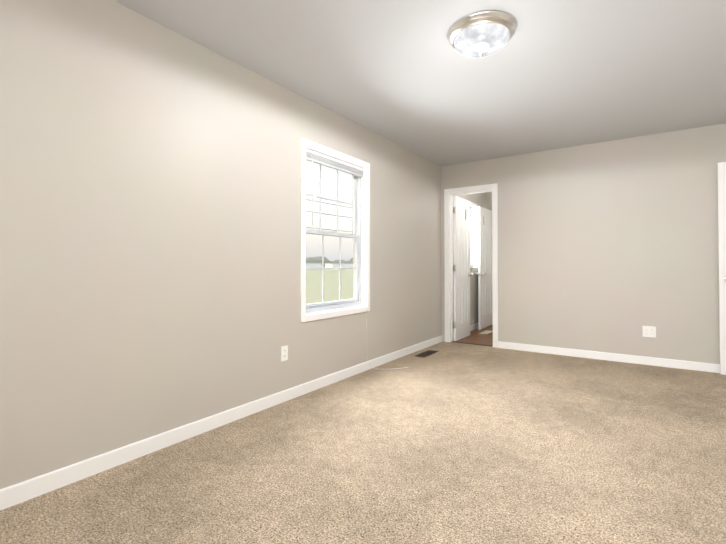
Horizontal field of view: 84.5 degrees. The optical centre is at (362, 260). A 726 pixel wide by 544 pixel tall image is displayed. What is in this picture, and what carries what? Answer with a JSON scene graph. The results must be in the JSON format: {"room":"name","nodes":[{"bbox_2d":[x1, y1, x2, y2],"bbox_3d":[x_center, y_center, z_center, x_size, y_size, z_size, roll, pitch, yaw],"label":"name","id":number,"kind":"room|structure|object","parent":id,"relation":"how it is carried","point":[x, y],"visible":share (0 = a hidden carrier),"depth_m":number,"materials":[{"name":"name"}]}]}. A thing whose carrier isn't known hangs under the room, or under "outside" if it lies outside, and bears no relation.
{"room":"empty bedroom","nodes":[
{"label":"empty bedroom","id":0,"kind":"room"},
{"bbox_2d":[0,0,485,488],"bbox_3d":[-0.180,-0.122,3.862,0.150,2.440,8.490,-1,-1,35],"label":"wall","id":1,"kind":"structure","parent":0,"point":[150,227],"depth_m":2.28,"materials":[{"name":"beige paint"}]},
{"bbox_2d":[0,335,441,510],"bbox_3d":[-0.678,1.043,2.981,0.012,0.085,6.262,-1,-1,35],"label":"baseboard","id":2,"kind":"structure","parent":1,"relation":"attached to","point":[17,493],"depth_m":2.31,"materials":[{"name":"white wood"}]},
{"bbox_2d":[281,345,287,361],"bbox_3d":[-0.606,0.717,3.093,0.008,0.115,0.070,-1,-1,35],"label":"outlet","id":3,"kind":"object","parent":1,"relation":"attached to","point":[284,353],"visible":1,"depth_m":3.09,"materials":[{"name":"white plastic"}]},
{"bbox_2d":[306,160,360,312],"bbox_3d":[-0.300,-0.244,3.721,0.085,1.410,0.910,-1,-1,35],"label":"window","id":4,"kind":"structure","parent":1,"relation":"in","point":[355,235],"depth_m":3.81,"materials":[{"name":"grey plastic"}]},
{"bbox_2d":[306,148,363,224],"bbox_3d":[-0.248,-0.619,3.690,0.038,0.638,0.884,-1,-1,35],"label":"blind headrail","id":5,"kind":"object","parent":4,"relation":"attached to","point":[322,159],"visible":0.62,"depth_m":3.61,"materials":[{"name":"white plastic"}]},
{"bbox_2d":[363,179,407,368],"bbox_3d":[0.229,0.098,4.067,0.315,2.001,0.362,-1,-1,35],"label":"blind cord","id":6,"kind":"object","parent":5,"relation":"hanging from","point":[365,245],"visible":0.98,"depth_m":4.00,"materials":[{"name":"white"}]},
{"bbox_2d":[300,138,369,322],"bbox_3d":[-0.241,-0.245,3.680,0.069,1.506,1.006,-1,-1,35],"label":"window frame","id":7,"kind":"structure","parent":1,"relation":"attached to","point":[364,306],"depth_m":3.71,"materials":[{"name":"white wood"}]},
{"bbox_2d":[453,323,477,337],"bbox_3d":[1.717,1.095,6.455,0.012,0.091,1.798,-1,-1,35],"label":"baseboard","id":8,"kind":"structure","parent":1,"relation":"attached to","point":[474,326],"depth_m":6.60,"materials":[{"name":"white"}]},
{"bbox_2d":[470,207,472,264],"bbox_3d":[1.627,-0.420,6.519,0.085,0.990,0.770,-1,-1,35],"label":"window","id":9,"kind":"structure","parent":1,"relation":"in","point":[471,235],"depth_m":6.79,"materials":[{"name":"clear glass"}]},
{"bbox_2d":[470,202,477,267],"bbox_3d":[1.686,-0.421,6.478,0.069,1.086,0.866,-1,-1,35],"label":"window frame","id":10,"kind":"structure","parent":1,"relation":"attached to","point":[474,206],"depth_m":6.78,"materials":[{"name":"white wood"}]},
{"bbox_2d":[475,206,492,329],"bbox_3d":[2.101,0.123,6.859,0.173,2.030,0.680,-1,-1,35],"label":"door leaf","id":11,"kind":"structure","parent":1,"relation":"in","point":[485,317],"depth_m":6.78,"materials":[{"name":"white paint"}]},
{"bbox_2d":[0,341,725,543],"bbox_3d":[0.849,1.120,1.884,4.070,0.100,6.432,-1,-1,35],"label":"floor carpet","id":12,"kind":"object","parent":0,"point":[454,443],"visible":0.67,"depth_m":2.06,"materials":[{"name":"beige carpet"}]},
{"bbox_2d":[415,350,438,357],"bbox_3d":[0.760,1.108,4.769,0.135,0.005,0.400,-1,-1,35],"label":"air vent register","id":13,"kind":"object","parent":12,"relation":"on","point":[426,353],"visible":1,"depth_m":4.76,"materials":[{"name":"brown metal"}]},
{"bbox_2d":[113,0,725,165],"bbox_3d":[0.869,-1.420,1.949,4.070,0.100,6.502,-1,-1,35],"label":"ceiling","id":14,"kind":"structure","parent":0,"point":[553,74],"depth_m":2.77,"materials":[{"name":"grey paint"}]},
{"bbox_2d":[447,10,516,57],"bbox_3d":[0.703,-1.289,2.376,0.400,0.150,0.400,-1,-1,35],"label":"ceiling light","id":15,"kind":"object","parent":14,"relation":"attached to","point":[482,34],"visible":1,"depth_m":2.27,"materials":[{"name":"white glass"}]},
{"bbox_2d":[453,325,492,345],"bbox_3d":[2.168,1.183,6.131,1.420,0.094,2.058,-1,-1,35],"label":"floor","id":16,"kind":"structure","parent":0,"point":[475,337],"depth_m":5.81,"materials":[{"name":"brown wood"}]},
{"bbox_2d":[451,341,492,346],"bbox_3d":[1.464,1.118,5.370,0.581,0.010,0.045,-1,-1,35],"label":"threshold","id":17,"kind":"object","parent":16,"relation":"on","point":[472,343],"depth_m":5.37,"materials":[{"name":"brown wood"}]},
{"bbox_2d":[479,330,492,333],"bbox_3d":[1.962,1.136,6.345,0.130,0.005,0.360,-1,-1,35],"label":"floor vent","id":18,"kind":"object","parent":16,"relation":"in","point":[486,332],"visible":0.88,"depth_m":6.31,"materials":[{"name":"beige"}]},
{"bbox_2d":[486,192,491,210],"bbox_3d":[2.779,-0.080,6.904,1.270,2.440,0.120,-1,-1,35],"label":"wall","id":19,"kind":"structure","parent":0,"point":[488,200],"depth_m":7.19,"materials":[{"name":"beige paint"}]},
{"bbox_2d":[441,123,725,363],"bbox_3d":[2.693,-0.113,4.549,3.800,2.440,0.120,-1,-1,35],"label":"wall","id":20,"kind":"structure","parent":0,"point":[609,246],"depth_m":4.43,"materials":[{"name":"beige paint"}]},
{"bbox_2d":[453,196,472,340],"bbox_3d":[1.446,0.108,5.832,0.173,2.030,0.594,-1,-1,35],"label":"door leaf","id":21,"kind":"structure","parent":20,"relation":"in","point":[461,245],"depth_m":5.78,"materials":[{"name":"white paint"}]},
{"bbox_2d":[444,183,497,347],"bbox_3d":[1.469,0.064,5.391,0.729,2.111,0.152,-1,-1,35],"label":"door frame","id":22,"kind":"structure","parent":20,"relation":"attached to","point":[449,194],"depth_m":5.49,"materials":[{"name":"white wood"}]},
{"bbox_2d":[498,341,719,372],"bbox_3d":[2.968,1.061,4.263,3.001,0.085,0.012,-1,-1,35],"label":"baseboard","id":23,"kind":"structure","parent":20,"relation":"attached to","point":[680,364],"depth_m":4.39,"materials":[{"name":"white wood"}]},
{"bbox_2d":[642,326,655,337],"bbox_3d":[3.027,0.751,4.229,0.116,0.115,0.008,-1,-1,35],"label":"outlet","id":24,"kind":"object","parent":20,"relation":"attached to","point":[649,331],"visible":1,"depth_m":4.23,"materials":[{"name":"white plastic"}]},
{"bbox_2d":[717,162,725,374],"bbox_3d":[3.740,0.069,3.633,0.780,2.030,0.173,-1,-1,35],"label":"door frame","id":25,"kind":"structure","parent":20,"relation":"in","point":[721,169],"depth_m":3.82,"materials":[{"name":"white paint"}]},
{"label":"outside","id":26,"kind":"structure","parent":0,"visible":0},
{"bbox_2d":[306,269,352,303],"bbox_3d":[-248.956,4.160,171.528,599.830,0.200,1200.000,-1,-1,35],"label":"grass","id":27,"kind":"structure","parent":26,"point":[331,282],"depth_m":34.21,"materials":[{"name":"green plant"}]},
{"bbox_2d":[306,262,321,269],"bbox_3d":[-26.392,2.414,173.587,5.600,3.350,20.601,-1,-1,35],"label":"building","id":28,"kind":"structure","parent":27,"relation":"on","point":[308,262],"materials":[{"name":"white"}]},
{"bbox_2d":[306,256,352,265],"bbox_3d":[-46.984,1.387,384.862,41.893,12.048,477.486,-1,-1,35],"label":"trees","id":29,"kind":"object","parent":27,"relation":"on","point":[351,260],"depth_m":372.47,"materials":[{"name":"green plant"}]},
{"bbox_2d":[324,263,352,267],"bbox_3d":[-14.141,3.359,247.730,6.600,3.550,22.600,-1,-1,35],"label":"building","id":30,"kind":"structure","parent":27,"relation":"on","point":[330,264],"materials":[{"name":"white"}]}
]}

